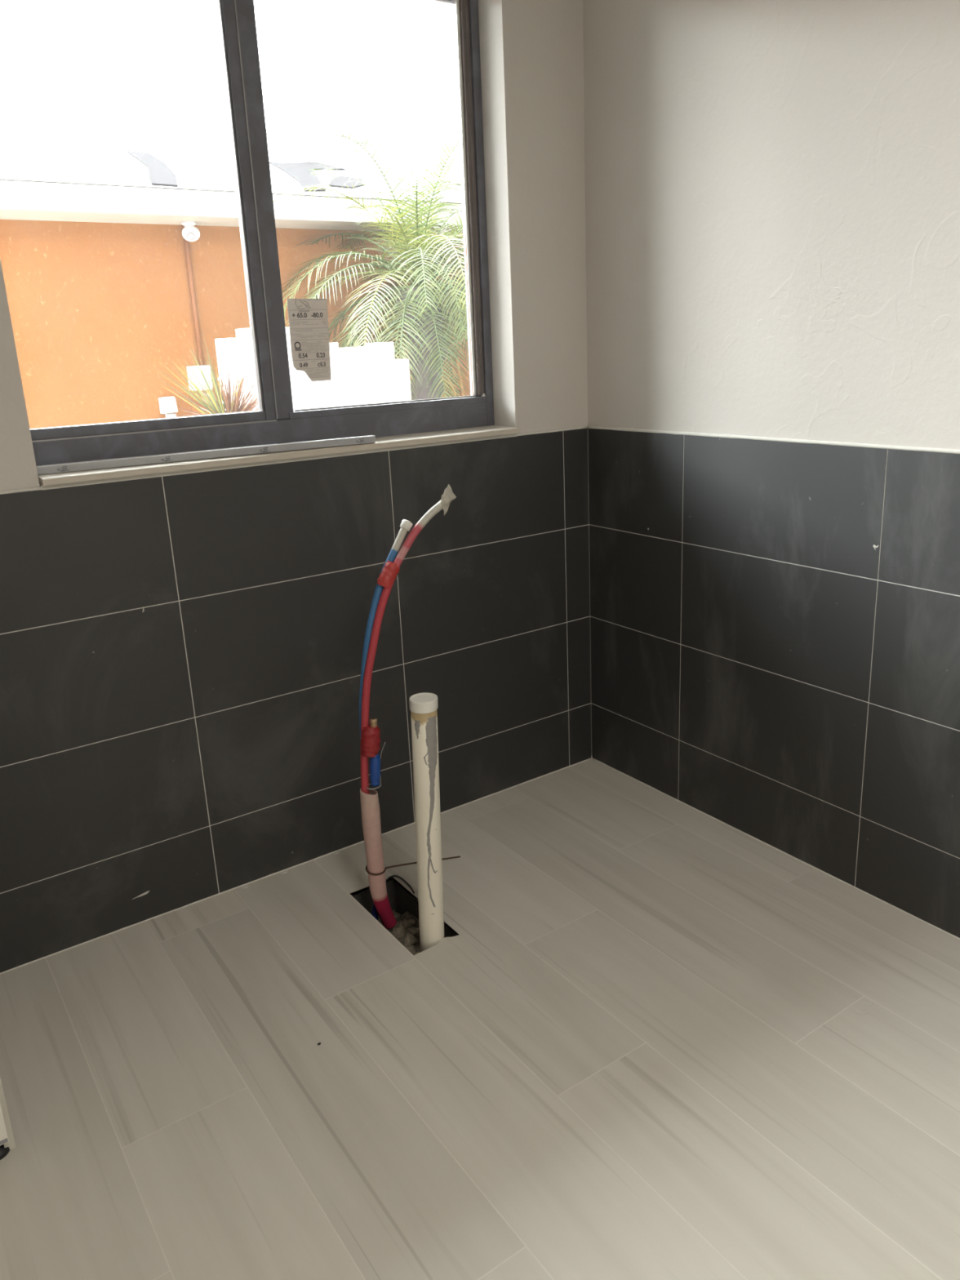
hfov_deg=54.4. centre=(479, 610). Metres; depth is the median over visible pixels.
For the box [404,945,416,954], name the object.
stone
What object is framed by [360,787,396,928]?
pipe sleeve
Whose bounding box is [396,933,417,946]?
stone
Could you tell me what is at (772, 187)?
wall
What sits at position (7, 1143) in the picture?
base cabinet
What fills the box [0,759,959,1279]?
floor
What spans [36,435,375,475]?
metal straightedge
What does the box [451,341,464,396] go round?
stalk
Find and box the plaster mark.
[133,890,149,898]
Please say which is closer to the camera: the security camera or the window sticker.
the window sticker
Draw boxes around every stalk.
[446,378,457,396]
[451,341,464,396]
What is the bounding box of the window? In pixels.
[30,0,519,489]
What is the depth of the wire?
2.38 m
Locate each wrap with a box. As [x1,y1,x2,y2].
[360,723,381,757]
[376,560,400,589]
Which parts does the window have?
sash, sill, sash, glass pane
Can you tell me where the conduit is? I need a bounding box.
[182,225,204,365]
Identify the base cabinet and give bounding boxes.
[0,1077,16,1159]
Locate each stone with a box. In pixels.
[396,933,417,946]
[404,919,416,928]
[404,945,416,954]
[406,927,419,937]
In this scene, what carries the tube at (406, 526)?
attached to the tube at (448, 495)
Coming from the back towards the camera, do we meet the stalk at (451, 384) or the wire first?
the stalk at (451, 384)
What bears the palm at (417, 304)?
on the ground
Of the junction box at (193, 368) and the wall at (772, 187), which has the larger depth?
the junction box at (193, 368)
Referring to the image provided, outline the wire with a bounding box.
[365,855,460,875]
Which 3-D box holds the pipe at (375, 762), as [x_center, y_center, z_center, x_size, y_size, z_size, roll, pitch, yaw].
[-0.257,0.347,2.284,0.034,0.169,0.029,-13,19,-33]
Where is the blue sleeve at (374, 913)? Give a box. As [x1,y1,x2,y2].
[371,904,378,920]
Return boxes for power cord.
[186,391,192,416]
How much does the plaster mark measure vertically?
0.009 m
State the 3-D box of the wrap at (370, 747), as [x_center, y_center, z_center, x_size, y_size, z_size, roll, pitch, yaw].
[-0.266,0.318,2.283,0.052,0.078,0.049,-13,19,-33]
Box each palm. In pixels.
[272,130,469,399]
[386,176,469,379]
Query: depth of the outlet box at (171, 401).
6.55 m
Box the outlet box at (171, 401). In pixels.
[158,396,177,417]
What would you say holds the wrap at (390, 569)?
attached to the tube at (448, 495)
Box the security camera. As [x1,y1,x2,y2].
[181,221,199,241]
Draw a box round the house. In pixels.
[0,103,469,428]
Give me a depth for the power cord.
6.68 m
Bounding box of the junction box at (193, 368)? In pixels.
[186,364,213,391]
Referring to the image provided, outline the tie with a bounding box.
[365,742,385,789]
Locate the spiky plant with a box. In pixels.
[154,333,297,417]
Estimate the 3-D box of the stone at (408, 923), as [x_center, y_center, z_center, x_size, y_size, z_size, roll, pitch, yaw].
[-0.182,0.820,2.447,0.031,0.019,0.026,4,17,21]
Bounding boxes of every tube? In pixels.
[359,519,412,738]
[360,484,456,919]
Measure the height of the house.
3.960 m
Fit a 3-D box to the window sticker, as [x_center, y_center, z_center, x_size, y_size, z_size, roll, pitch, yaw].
[-0.452,-0.723,2.500,0.116,0.214,0.003,-13,19,-33]
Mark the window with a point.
(394, 425)
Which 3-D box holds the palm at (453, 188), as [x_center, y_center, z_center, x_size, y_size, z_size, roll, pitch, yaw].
[0.328,-2.038,7.083,1.917,3.211,1.928,-13,19,-33]
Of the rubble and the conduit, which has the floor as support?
the rubble
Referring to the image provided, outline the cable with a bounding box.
[386,875,417,916]
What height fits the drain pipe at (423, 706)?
0.709 m
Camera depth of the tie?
2.30 m
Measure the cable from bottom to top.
0.050 m
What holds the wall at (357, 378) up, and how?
on the ground
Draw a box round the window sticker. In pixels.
[287,298,331,381]
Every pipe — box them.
[369,718,380,786]
[408,692,444,952]
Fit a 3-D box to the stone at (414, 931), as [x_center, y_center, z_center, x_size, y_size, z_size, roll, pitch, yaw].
[-0.168,0.830,2.409,0.042,0.023,0.034,-13,19,-33]
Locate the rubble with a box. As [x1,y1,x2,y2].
[377,909,420,951]
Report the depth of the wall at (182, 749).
2.51 m
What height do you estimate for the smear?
0.002 m
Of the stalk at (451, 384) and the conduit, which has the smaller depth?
the conduit
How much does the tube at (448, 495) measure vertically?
1.100 m
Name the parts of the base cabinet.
drawer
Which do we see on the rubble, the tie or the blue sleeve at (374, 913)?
the blue sleeve at (374, 913)
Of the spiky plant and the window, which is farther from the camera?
the spiky plant
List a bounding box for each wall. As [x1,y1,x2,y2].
[0,0,591,973]
[214,326,411,411]
[582,0,959,939]

